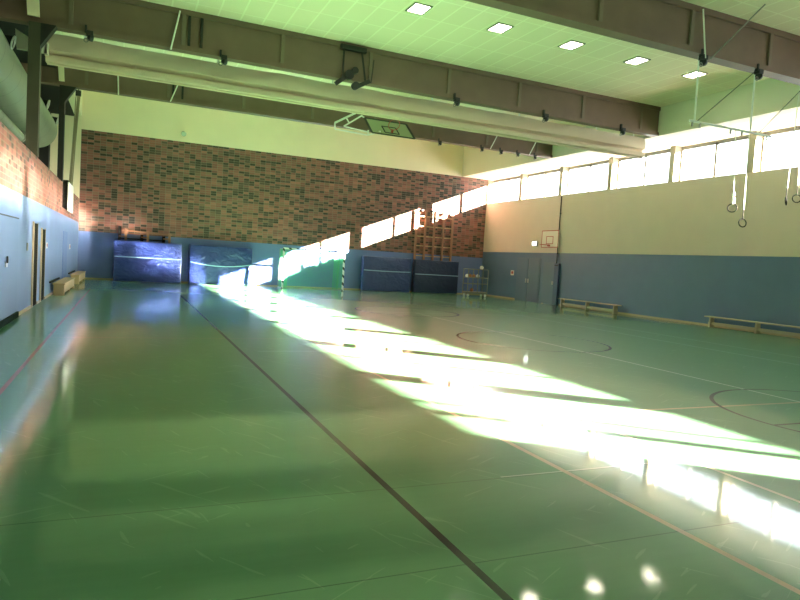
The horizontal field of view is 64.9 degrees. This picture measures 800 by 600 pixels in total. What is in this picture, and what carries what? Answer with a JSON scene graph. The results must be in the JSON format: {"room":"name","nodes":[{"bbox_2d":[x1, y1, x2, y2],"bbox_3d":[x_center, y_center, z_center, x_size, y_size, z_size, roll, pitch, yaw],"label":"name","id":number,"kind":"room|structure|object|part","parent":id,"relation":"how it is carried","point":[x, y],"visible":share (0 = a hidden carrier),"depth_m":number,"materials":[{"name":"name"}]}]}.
{"room":"gymnasium","nodes":[
{"label":"gymnasium","id":0,"kind":"room"},
{"bbox_2d":[22,110,50,168],"bbox_3d":[-16.917,-5.106,28.705,1.580,8.070,0.900,2,4,-24],"label":"wall","id":1,"kind":"structure","parent":0,"point":[44,152],"depth_m":28.47,"materials":[{"name":"black"}]},
{"bbox_2d":[0,21,73,115],"bbox_3d":[-7.948,-7.315,9.112,2.840,0.770,43.510,2,4,-24],"label":"ceiling","id":2,"kind":"structure","parent":0,"point":[48,92],"depth_m":21.21,"materials":[{"name":"black"}]},
{"bbox_2d":[0,29,58,147],"bbox_3d":[-9.784,-6.230,14.416,1.558,2.240,23.100,2,4,-24],"label":"ventilation duct","id":3,"kind":"object","parent":2,"relation":"hanging from","point":[13,77],"visible":0.73,"depth_m":17.24,"materials":[{"name":"grey metal"}]},
{"bbox_2d":[0,121,78,311],"bbox_3d":[-6.875,-1.231,10.096,0.300,3.760,42.910,2,4,-24],"label":"wall","id":4,"kind":"structure","parent":0,"point":[30,191],"depth_m":15.36,"materials":[{"name":"paint"}]},
{"bbox_2d":[0,213,18,328],"bbox_3d":[-6.995,-0.457,10.749,0.050,2.125,6.080,2,4,-24],"label":"door","id":5,"kind":"structure","parent":4,"relation":"in","point":[8,224],"depth_m":12.44,"materials":[{"name":"blue paint"}]},
{"bbox_2d":[0,109,25,141],"bbox_3d":[-7.695,-3.541,10.811,0.360,1.180,14.430,2,4,-24],"label":"duct","id":6,"kind":"object","parent":4,"relation":"attached to","point":[4,119],"visible":0.59,"depth_m":15.73,"materials":[{"name":"grey metal"}]},
{"bbox_2d":[31,221,38,307],"bbox_3d":[-9.272,-0.908,15.988,0.030,2.130,0.980,2,4,-24],"label":"door","id":7,"kind":"structure","parent":4,"relation":"in","point":[35,225],"depth_m":15.93,"materials":[{"name":"black"}]},
{"bbox_2d":[19,292,52,314],"bbox_3d":[-11.810,-0.371,21.761,0.020,0.070,17.790,2,4,-24],"label":"baseboard","id":8,"kind":"structure","parent":4,"relation":"attached to","point":[51,293],"depth_m":15.45,"materials":[{"name":"beige wood"}]},
{"bbox_2d":[25,0,56,156],"bbox_3d":[-8.929,-5.647,15.617,0.680,4.140,0.350,2,4,-24],"label":"column","id":9,"kind":"structure","parent":4,"relation":"on","point":[39,34],"depth_m":15.49,"materials":[{"name":"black metal"}]},
{"bbox_3d":[-8.933,-7.315,15.308,0.320,0.780,0.050,2,4,-24],"label":"head plate","id":10,"kind":"part","parent":9,"relation":"part of","materials":[{"name":"beige paint"}]},
{"bbox_2d":[39,228,45,301],"bbox_3d":[-9.926,-0.982,17.497,0.030,2.020,0.990,2,4,-24],"label":"door","id":11,"kind":"structure","parent":4,"relation":"in","point":[43,231],"depth_m":17.44,"materials":[{"name":"black"}]},
{"bbox_2d":[62,231,67,277],"bbox_3d":[-12.590,-1.538,23.636,0.012,2.060,1.680,2,4,-24],"label":"door","id":12,"kind":"structure","parent":4,"relation":"in","point":[65,234],"depth_m":23.54,"materials":[{"name":"blue paint"}]},
{"bbox_2d":[57,66,76,181],"bbox_3d":[-11.496,-6.162,21.665,0.590,4.140,0.330,2,4,-24],"label":"column","id":13,"kind":"structure","parent":4,"relation":"on","point":[65,92],"depth_m":21.55,"materials":[{"name":"black metal"}]},
{"bbox_3d":[-11.504,-7.830,21.365,0.230,0.780,0.050,2,4,-24],"label":"head plate","id":14,"kind":"part","parent":13,"relation":"part of","materials":[{"name":"beige paint"}]},
{"bbox_2d":[62,180,73,212],"bbox_3d":[-12.111,-3.752,22.965,0.205,1.070,2.000,2,4,-24],"label":"board","id":15,"kind":"object","parent":4,"relation":"attached to","point":[68,189],"visible":0.99,"depth_m":22.15,"materials":[{"name":"white"}]},
{"bbox_2d":[50,90,499,292],"bbox_3d":[-5.188,-5.157,34.101,24.220,8.950,0.300,2,4,-24],"label":"wall","id":16,"kind":"structure","parent":0,"point":[265,185],"depth_m":33.08,"materials":[{"name":"brick"}]},
{"bbox_2d":[69,89,82,115],"bbox_3d":[-13.305,-8.951,25.479,0.300,1.350,8.460,2,4,-24],"label":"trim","id":17,"kind":"structure","parent":16,"relation":"attached to","point":[72,98],"depth_m":27.66,"materials":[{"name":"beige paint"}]},
{"bbox_2d":[69,89,80,185],"bbox_3d":[-12.725,-6.439,24.646,0.202,4.428,2.019,2,4,-23],"label":"ropes","id":18,"kind":"object","parent":17,"relation":"hanging from","point":[78,92],"visible":0.86,"depth_m":24.73,"materials":[{"name":"beige fabric"}]},
{"bbox_2d":[85,277,479,294],"bbox_3d":[-5.190,-0.708,34.306,22.105,0.060,0.020,2,4,-24],"label":"baseboard","id":19,"kind":"structure","parent":16,"relation":"attached to","point":[85,277],"depth_m":33.62,"materials":[{"name":"beige"}]},
{"bbox_2d":[411,209,453,289],"bbox_3d":[1.928,-2.829,37.082,2.460,4.820,0.198,2,4,-24],"label":"ladder","id":20,"kind":"object","parent":16,"relation":"attached to","point":[425,226],"visible":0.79,"depth_m":36.94,"materials":[{"name":"brown wood"}]},
{"bbox_2d":[0,279,799,599],"bbox_3d":[2.223,1.087,14.229,26.100,0.250,43.510,2,4,-24],"label":"floor","id":21,"kind":"structure","parent":0,"point":[159,441],"depth_m":5.54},
{"bbox_2d":[53,277,74,295],"bbox_3d":[-11.475,-0.493,21.552,0.340,0.380,4.200,2,4,-24],"label":"bench","id":22,"kind":"object","parent":21,"relation":"on","point":[61,286],"visible":1,"depth_m":19.95,"materials":[{"name":"brown wood"}]},
{"bbox_3d":[-10.704,-0.318,19.769,0.300,0.335,0.200,2,4,-24],"label":"leg","id":23,"kind":"part","parent":22,"relation":"part of","materials":[{"name":"brown wood"}]},
{"bbox_3d":[-11.465,-0.660,21.542,0.340,0.045,4.200,2,4,-24],"label":"seat","id":24,"kind":"part","parent":22,"relation":"part of","materials":[{"name":"brown wood"}]},
{"bbox_3d":[-11.359,-0.507,21.601,0.050,0.255,3.700,2,4,-24],"label":"panel","id":25,"kind":"part","parent":22,"relation":"part of","materials":[{"name":"brown wood"}]},
{"bbox_2d":[70,271,85,283],"bbox_3d":[-14.047,-1.002,27.499,0.340,0.380,4.200,2,4,-24],"label":"bench","id":26,"kind":"object","parent":21,"relation":"on","point":[79,276],"visible":0.96,"depth_m":26.01,"materials":[{"name":"brown wood"}]},
{"bbox_3d":[-13.277,-0.827,25.716,0.300,0.335,0.200,2,4,-24],"label":"leg","id":27,"kind":"part","parent":26,"relation":"part of","materials":[{"name":"brown wood"}]},
{"bbox_3d":[-14.037,-1.169,27.489,0.340,0.045,4.200,2,4,-24],"label":"seat","id":28,"kind":"part","parent":26,"relation":"part of","materials":[{"name":"brown wood"}]},
{"bbox_3d":[-13.932,-1.015,27.548,0.050,0.255,3.700,2,4,-24],"label":"panel","id":29,"kind":"part","parent":26,"relation":"part of","materials":[{"name":"brown wood"}]},
{"bbox_2d":[118,226,171,242],"bbox_3d":[-12.509,-2.231,30.846,2.451,2.620,0.260,2,4,-24],"label":"rack","id":30,"kind":"object","parent":21,"relation":"on","point":[169,235],"visible":0.58,"depth_m":30.71,"materials":[{"name":"brown wood"}]},
{"bbox_3d":[-12.345,-3.284,30.740,2.303,0.160,0.060,2,4,-24],"label":"rail","id":31,"kind":"part","parent":30,"relation":"part of","materials":[{"name":"brown wood"}]},
{"bbox_3d":[-11.472,-2.090,31.220,0.110,2.420,0.100,2,4,-24],"label":"post","id":32,"kind":"part","parent":30,"relation":"part of","materials":[{"name":"brown wood"}]},
{"bbox_2d":[113,240,181,282],"bbox_3d":[-12.202,-1.846,30.471,3.040,1.926,0.611,2,4,-24],"label":"mat","id":33,"kind":"object","parent":21,"relation":"on","point":[138,261],"visible":1,"depth_m":30.20,"materials":[{"name":"blue plastic"}]},
{"bbox_2d":[188,244,251,285],"bbox_3d":[-9.151,-1.763,32.103,3.060,1.936,0.651,2,4,-24],"label":"mat","id":34,"kind":"object","parent":21,"relation":"on","point":[219,265],"visible":0.99,"depth_m":31.81,"materials":[{"name":"blue plastic"}]},
{"bbox_2d":[277,247,344,290],"bbox_3d":[-4.634,-1.603,32.869,3.280,2.080,1.070,2,4,-24],"label":"goal","id":35,"kind":"object","parent":21,"relation":"on","point":[281,274],"visible":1,"depth_m":33.06,"materials":[{"name":"white fabric"}]},
{"bbox_3d":[-5.904,-1.615,31.778,0.080,2.080,0.080,2,4,-24],"label":"post","id":36,"kind":"part","parent":35,"relation":"part of","materials":[{"name":"white metal"}]},
{"bbox_3d":[-2.972,-1.513,33.055,0.080,2.080,0.080,2,4,-24],"label":"post","id":37,"kind":"part","parent":35,"relation":"part of","materials":[{"name":"white metal"}]},
{"bbox_2d":[360,256,410,291],"bbox_3d":[-0.776,-1.456,35.664,2.910,1.916,0.371,2,4,-24],"label":"mat","id":38,"kind":"object","parent":21,"relation":"on","point":[377,273],"visible":0.99,"depth_m":35.48,"materials":[{"name":"blue plastic"}]},
{"bbox_2d":[411,259,458,293],"bbox_3d":[2.087,-1.357,36.911,2.860,1.916,0.371,2,4,-24],"label":"mat","id":39,"kind":"object","parent":21,"relation":"on","point":[428,276],"visible":1,"depth_m":36.73,"materials":[{"name":"blue plastic"}]},
{"bbox_2d":[462,268,488,296],"bbox_3d":[4.302,-0.988,35.956,1.340,1.570,0.610,2,4,-24],"label":"cart","id":40,"kind":"object","parent":21,"relation":"on","point":[467,292],"visible":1,"depth_m":35.81,"materials":[{"name":"grey metal"}]},
{"bbox_2d":[462,291,487,294],"bbox_3d":[4.267,-0.405,35.991,1.340,0.100,0.610,2,4,-24],"label":"tray","id":41,"kind":"object","parent":40,"relation":"on","point":[464,292],"depth_m":35.76,"materials":[{"name":"beige wood"}]},
{"bbox_2d":[558,298,621,313],"bbox_3d":[8.706,0.264,29.252,0.280,0.400,4.100,2,4,-24],"label":"bench","id":42,"kind":"object","parent":21,"relation":"on","point":[586,306],"visible":0.99,"depth_m":29.18,"materials":[{"name":"beige wood"}]},
{"bbox_3d":[8.705,0.284,29.253,0.235,0.360,0.060,2,4,-24],"label":"leg","id":43,"kind":"part","parent":42,"relation":"part of","materials":[{"name":"beige wood"}]},
{"bbox_3d":[8.717,0.084,29.241,0.280,0.040,4.100,2,4,-24],"label":"seat","id":44,"kind":"part","parent":42,"relation":"part of","materials":[{"name":"beige wood"}]},
{"bbox_3d":[9.429,0.427,27.579,0.235,0.360,0.060,2,4,-24],"label":"leg","id":45,"kind":"part","parent":42,"relation":"part of","materials":[{"name":"beige wood"}]},
{"bbox_2d":[704,316,799,336],"bbox_3d":[12.125,0.940,21.346,0.280,0.400,4.120,2,4,-24],"label":"bench","id":46,"kind":"object","parent":21,"relation":"on","point":[711,323],"visible":1,"depth_m":21.34,"materials":[{"name":"beige wood"}]},
{"bbox_3d":[11.396,0.816,23.031,0.235,0.360,0.060,2,4,-24],"label":"leg","id":47,"kind":"part","parent":46,"relation":"part of","materials":[{"name":"beige wood"}]},
{"bbox_3d":[12.136,0.760,21.336,0.280,0.040,4.120,2,4,-24],"label":"seat","id":48,"kind":"part","parent":46,"relation":"part of","materials":[{"name":"beige wood"}]},
{"bbox_3d":[12.124,0.960,21.348,0.235,0.360,0.060,2,4,-24],"label":"leg","id":49,"kind":"part","parent":46,"relation":"part of","materials":[{"name":"beige wood"}]},
{"bbox_2d":[54,0,799,126],"bbox_3d":[4.546,-6.857,9.768,20.610,0.250,34.750,2,4,-24],"label":"ceiling","id":50,"kind":"structure","parent":0,"point":[454,32],"depth_m":17.89,"materials":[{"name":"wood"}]},
{"bbox_2d":[20,62,552,158],"bbox_3d":[-3.475,-7.588,25.061,23.150,1.070,0.300,2,4,-24],"label":"girder","id":51,"kind":"object","parent":50,"relation":"attached to","point":[80,79],"visible":0.56,"depth_m":24.09,"materials":[{"name":"metal"}]},
{"bbox_2d":[334,113,415,138],"bbox_3d":[-1.018,-7.175,25.000,2.980,1.449,1.861,2,4,-24],"label":"basketball hoop","id":52,"kind":"object","parent":51,"relation":"attached to","point":[376,126],"visible":0.88,"depth_m":24.98,"materials":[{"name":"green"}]},
{"bbox_3d":[-1.522,-7.260,25.049,1.982,1.345,0.994,4,4,16],"label":"folding frame","id":53,"kind":"part","parent":52,"relation":"part of","materials":[{"name":"white metal"}]},
{"bbox_2d":[15,28,644,158],"bbox_3d":[-0.102,-6.702,20.040,20.860,1.835,0.484,2,4,-24],"label":"curtain","id":54,"kind":"object","parent":50,"relation":"hanging from","point":[60,50],"visible":0.96,"depth_m":18.97,"materials":[{"name":"beige fabric"}]},
{"bbox_2d":[0,0,660,136],"bbox_3d":[-0.914,-7.081,19.141,23.150,1.070,0.300,2,4,-24],"label":"girder","id":55,"kind":"object","parent":50,"relation":"attached to","point":[136,22],"visible":0.98,"depth_m":18.36,"materials":[{"name":"brown paint"}]},
{"bbox_2d":[83,25,93,42],"bbox_3d":[-7.874,-6.717,15.932,0.237,0.426,0.193,2,4,-24],"label":"clamp","id":56,"kind":"object","parent":55,"relation":"attached to","point":[90,35],"visible":1,"depth_m":15.89,"materials":[{"name":"black metal"}]},
{"bbox_2d":[170,10,180,49],"bbox_3d":[-5.981,-7.188,16.765,0.243,1.058,0.044,2,4,-24],"label":"rod","id":57,"kind":"object","parent":55,"relation":"attached to","point":[179,10],"visible":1,"depth_m":16.75,"materials":[{"name":"white metal"}]},
{"bbox_2d":[218,50,227,65],"bbox_3d":[-4.850,-6.612,17.249,0.237,0.426,0.193,2,4,-24],"label":"clamp","id":58,"kind":"object","parent":55,"relation":"attached to","point":[223,58],"visible":1,"depth_m":17.20,"materials":[{"name":"black metal"}]},
{"bbox_2d":[334,43,374,89],"bbox_3d":[-1.336,-6.896,18.712,1.223,1.260,0.180,2,4,-24],"label":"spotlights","id":59,"kind":"object","parent":55,"relation":"hanging from","point":[349,74],"visible":1,"depth_m":18.64,"materials":[{"name":"black metal"}]},
{"bbox_3d":[-1.764,-6.471,18.563,0.346,0.313,0.090,2,4,-24],"label":"pulley arm","id":60,"kind":"part","parent":59,"relation":"part of","materials":[{"name":"black metal"}]},
{"bbox_3d":[-1.132,-6.449,18.838,0.510,0.364,0.090,2,4,-24],"label":"pulley arm","id":61,"kind":"part","parent":59,"relation":"part of","materials":[{"name":"black metal"}]},
{"bbox_2d":[453,93,459,106],"bbox_3d":[1.794,-6.380,20.142,0.237,0.426,0.193,2,4,-24],"label":"clamp","id":62,"kind":"object","parent":55,"relation":"attached to","point":[456,100],"visible":1,"depth_m":20.10,"materials":[{"name":"black metal"}]},
{"bbox_2d":[542,110,548,122],"bbox_3d":[4.955,-6.270,21.519,0.237,0.426,0.193,2,4,-24],"label":"clamp","id":63,"kind":"object","parent":55,"relation":"attached to","point":[545,116],"visible":1,"depth_m":21.47,"materials":[{"name":"black metal"}]},
{"bbox_2d":[619,124,625,135],"bbox_3d":[8.071,-6.162,22.876,0.237,0.426,0.193,2,4,-24],"label":"clamp","id":64,"kind":"object","parent":55,"relation":"attached to","point":[622,130],"visible":1,"depth_m":22.83,"materials":[{"name":"black metal"}]},
{"bbox_2d":[405,2,432,14],"bbox_3d":[0.476,-7.325,15.831,0.500,0.025,0.600,2,4,-24],"label":"recessed light","id":65,"kind":"object","parent":50,"relation":"in","point":[417,8],"visible":1,"depth_m":15.81,"materials":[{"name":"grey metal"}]},
{"bbox_2d":[408,4,429,13],"bbox_3d":[0.476,-7.328,15.830,0.400,0.017,0.520,2,4,-24],"label":"diffuser","id":66,"kind":"object","parent":65,"relation":"attached to","point":[414,8],"depth_m":15.82,"materials":[{"name":"beige plastic"}]},
{"bbox_2d":[486,22,513,33],"bbox_3d":[2.666,-7.249,16.784,0.500,0.025,0.600,2,4,-24],"label":"recessed light","id":67,"kind":"object","parent":50,"relation":"in","point":[499,27],"visible":1,"depth_m":16.76,"materials":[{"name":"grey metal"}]},
{"bbox_2d":[489,24,509,32],"bbox_3d":[2.666,-7.252,16.784,0.400,0.017,0.520,2,4,-24],"label":"diffuser","id":68,"kind":"object","parent":67,"relation":"attached to","point":[498,28],"depth_m":16.78,"materials":[{"name":"beige plastic"}]},
{"bbox_2d":[558,40,585,49],"bbox_3d":[4.829,-7.174,17.726,0.500,0.025,0.600,2,4,-24],"label":"recessed light","id":69,"kind":"object","parent":50,"relation":"in","point":[570,45],"visible":1,"depth_m":17.70,"materials":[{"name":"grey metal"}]},
{"bbox_2d":[561,42,581,48],"bbox_3d":[4.829,-7.177,17.726,0.400,0.017,0.520,2,4,-24],"label":"diffuser","id":70,"kind":"object","parent":69,"relation":"attached to","point":[568,45],"depth_m":17.72,"materials":[{"name":"beige plastic"}]},
{"bbox_2d":[464,0,799,84],"bbox_3d":[1.874,-6.530,12.694,23.150,1.070,0.330,2,4,-24],"label":"girder","id":71,"kind":"object","parent":50,"relation":"attached to","point":[672,26],"visible":1,"depth_m":14.58,"materials":[{"name":"brown paint"}]},
{"bbox_2d":[698,49,707,66],"bbox_3d":[7.157,-5.705,14.892,0.228,0.408,0.186,2,4,-24],"label":"clamp","id":72,"kind":"object","parent":71,"relation":"attached to","point":[702,60],"visible":1,"depth_m":14.85,"materials":[{"name":"black metal"}]},
{"bbox_2d":[688,4,799,140],"bbox_3d":[8.930,-5.391,15.245,3.924,2.671,1.101,2,4,-24],"label":"frame","id":73,"kind":"object","parent":71,"relation":"hanging from","point":[689,120],"visible":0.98,"depth_m":15.25,"materials":[{"name":"white metal"}]},
{"bbox_3d":[7.097,-5.049,15.053,0.064,1.531,0.044,2,4,-24],"label":"hanging rod","id":74,"kind":"part","parent":73,"relation":"part of","materials":[{"name":"white metal"}]},
{"bbox_3d":[7.141,-6.249,14.773,0.216,1.106,0.036,2,4,-17],"label":"tie rod","id":75,"kind":"part","parent":73,"relation":"part of","materials":[{"name":"white metal"}]},
{"bbox_3d":[8.005,-5.001,15.433,1.783,1.475,0.020,2,4,-23],"label":"brace rod","id":76,"kind":"part","parent":73,"relation":"part of","materials":[{"name":"black metal"}]},
{"bbox_2d":[727,131,737,212],"bbox_3d":[8.403,-3.197,15.779,0.224,2.008,0.125,4,3,1],"label":"ring","id":77,"kind":"object","parent":73,"relation":"hanging from","point":[733,192],"visible":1,"depth_m":15.78,"materials":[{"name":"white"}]},
{"bbox_3d":[7.803,-6.197,14.577,1.069,1.122,0.032,6,4,33],"label":"tie rod","id":78,"kind":"part","parent":73,"relation":"part of","materials":[{"name":"grey metal"}]},
{"bbox_2d":[738,134,749,226],"bbox_3d":[8.774,-3.015,15.952,0.238,2.347,0.059,3,3,-9],"label":"ring","id":79,"kind":"object","parent":73,"relation":"hanging from","point":[749,134],"visible":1,"depth_m":15.95,"materials":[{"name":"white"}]},
{"bbox_3d":[8.866,-4.987,15.823,0.064,1.531,0.044,2,4,-24],"label":"hanging rod","id":80,"kind":"part","parent":73,"relation":"part of","materials":[{"name":"white metal"}]},
{"bbox_3d":[9.826,-4.893,16.230,1.464,1.365,0.020,2,4,-22],"label":"brace rod","id":81,"kind":"part","parent":73,"relation":"part of","materials":[{"name":"black metal"}]},
{"bbox_2d":[785,87,799,204],"bbox_3d":[10.263,-4.046,16.510,0.230,3.117,0.109,0,5,-44],"label":"ring","id":82,"kind":"object","parent":73,"relation":"hanging from","point":[799,87],"visible":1,"depth_m":16.52,"materials":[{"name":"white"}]},
{"bbox_2d":[792,159,799,202],"bbox_3d":[10.638,-4.083,16.665,0.234,3.018,0.078,4,3,1],"label":"ring","id":83,"kind":"object","parent":73,"relation":"hanging from","point":[799,159],"visible":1,"depth_m":16.73,"materials":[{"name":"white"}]},
{"bbox_2d":[754,63,763,80],"bbox_3d":[8.908,-5.644,15.654,0.228,0.408,0.186,2,4,-24],"label":"clamp","id":84,"kind":"object","parent":71,"relation":"attached to","point":[758,73],"visible":1,"depth_m":15.61,"materials":[{"name":"black metal"}]},
{"bbox_2d":[623,56,650,64],"bbox_3d":[7.028,-7.097,18.684,0.500,0.025,0.600,2,4,-24],"label":"recessed light","id":85,"kind":"object","parent":50,"relation":"in","point":[637,60],"visible":1,"depth_m":18.66,"materials":[{"name":"grey metal"}]},
{"bbox_2d":[627,58,646,64],"bbox_3d":[7.028,-7.100,18.684,0.400,0.017,0.520,2,4,-24],"label":"diffuser","id":86,"kind":"object","parent":85,"relation":"attached to","point":[634,61],"depth_m":18.68,"materials":[{"name":"beige"}]},
{"bbox_2d":[681,70,707,78],"bbox_3d":[9.181,-7.022,19.622,0.500,0.025,0.600,2,4,-24],"label":"recessed light","id":87,"kind":"object","parent":50,"relation":"in","point":[692,75],"visible":0.91,"depth_m":19.61,"materials":[{"name":"grey metal"}]},
{"bbox_2d":[685,72,703,77],"bbox_3d":[9.182,-7.025,19.622,0.400,0.017,0.520,2,4,-24],"label":"diffuser","id":88,"kind":"object","parent":87,"relation":"attached to","point":[692,74],"depth_m":19.61,"materials":[{"name":"beige plastic"}]},
{"bbox_2d":[480,131,799,332],"bbox_3d":[13.857,-2.127,18.986,0.485,7.000,42.910,2,4,-24],"label":"wall","id":89,"kind":"structure","parent":0,"point":[672,249],"depth_m":25.33,"materials":[{"name":"paint"}]},
{"bbox_2d":[493,177,519,202],"bbox_3d":[6.378,-6.397,36.883,0.080,1.350,3.290,2,4,-24],"label":"window","id":90,"kind":"structure","parent":89,"relation":"in","point":[508,180],"depth_m":36.90,"materials":[{"name":"grey paint"}]},
{"bbox_2d":[515,257,540,302],"bbox_3d":[6.912,-1.120,34.172,0.060,2.360,2.160,2,4,-24],"label":"door","id":91,"kind":"structure","parent":89,"relation":"in","point":[528,275],"depth_m":34.11,"materials":[{"name":"blue paint"}]},
{"bbox_2d":[532,241,537,245],"bbox_3d":[7.201,-3.007,33.622,0.089,0.260,0.440,2,4,-24],"label":"exit sign","id":92,"kind":"object","parent":89,"relation":"attached to","point":[534,243],"visible":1,"depth_m":33.54,"materials":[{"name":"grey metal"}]},
{"bbox_2d":[526,170,559,198],"bbox_3d":[7.783,-6.119,33.635,0.080,1.350,3.290,2,4,-24],"label":"window","id":93,"kind":"structure","parent":89,"relation":"in","point":[547,173],"depth_m":33.64,"materials":[{"name":"grey paint"}]},
{"bbox_2d":[541,262,554,303],"bbox_3d":[7.640,-0.880,32.480,0.060,2.130,0.970,2,4,-24],"label":"door","id":94,"kind":"structure","parent":89,"relation":"in","point":[548,270],"depth_m":32.50,"materials":[{"name":"blue paint"}]},
{"bbox_2d":[540,230,559,247],"bbox_3d":[7.501,-3.133,32.167,0.709,0.880,1.400,2,4,-24],"label":"basketball hoop","id":95,"kind":"object","parent":89,"relation":"attached to","point":[550,238],"visible":1,"depth_m":32.18,"materials":[{"name":"beige wood"}]},
{"bbox_2d":[552,263,559,304],"bbox_3d":[7.870,-0.801,31.794,0.120,2.080,0.360,2,4,-24],"label":"padding","id":96,"kind":"object","parent":89,"relation":"attached to","point":[556,266],"visible":1,"depth_m":31.71,"materials":[{"name":"blue"}]},
{"bbox_2d":[556,196,561,263],"bbox_3d":[8.039,-3.539,31.775,0.062,3.400,0.060,2,4,-24],"label":"conduit","id":97,"kind":"object","parent":89,"relation":"attached to","point":[561,196],"visible":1,"depth_m":31.74,"materials":[{"name":"black metal"}]},
{"bbox_2d":[567,162,608,193],"bbox_3d":[9.188,-5.841,30.387,0.080,1.350,3.290,2,4,-24],"label":"window","id":98,"kind":"structure","parent":89,"relation":"in","point":[592,165],"depth_m":30.39,"materials":[{"name":"grey paint"}]},
{"bbox_2d":[462,78,799,179],"bbox_3d":[13.464,-6.734,18.422,2.650,2.200,42.910,2,4,-24],"label":"wall","id":99,"kind":"structure","parent":89,"relation":"attached to","point":[771,95],"depth_m":22.75,"materials":[{"name":"beige paint"}]},
{"bbox_2d":[482,294,799,338],"bbox_3d":[13.419,1.313,19.080,0.025,0.080,42.890,2,4,-24],"label":"baseboard","id":100,"kind":"structure","parent":89,"relation":"attached to","point":[667,319],"depth_m":24.89,"materials":[{"name":"beige"}]},
{"bbox_2d":[617,151,669,187],"bbox_3d":[10.593,-5.563,27.139,0.080,1.350,3.290,2,4,-24],"label":"window","id":101,"kind":"structure","parent":89,"relation":"in","point":[646,156],"depth_m":27.13,"materials":[{"name":"grey paint"}]},
{"bbox_2d":[493,126,799,181],"bbox_3d":[14.220,-5.569,18.849,0.150,0.080,42.910,2,4,-24],"label":"trim","id":102,"kind":"structure","parent":89,"relation":"attached to","point":[796,127],"depth_m":25.25,"materials":[{"name":"grey paint"}]},
{"bbox_2d":[679,137,748,180],"bbox_3d":[11.998,-5.285,23.890,0.080,1.350,3.290,2,4,-24],"label":"window","id":103,"kind":"structure","parent":89,"relation":"in","point":[746,138],"depth_m":23.89,"materials":[{"name":"grey paint"}]},
{"bbox_2d":[760,128,799,170],"bbox_3d":[13.403,-5.008,20.642,0.080,1.350,3.290,2,4,-24],"label":"window","id":104,"kind":"structure","parent":89,"relation":"in","point":[797,129],"depth_m":22.07,"materials":[{"name":"grey paint"}]}
]}

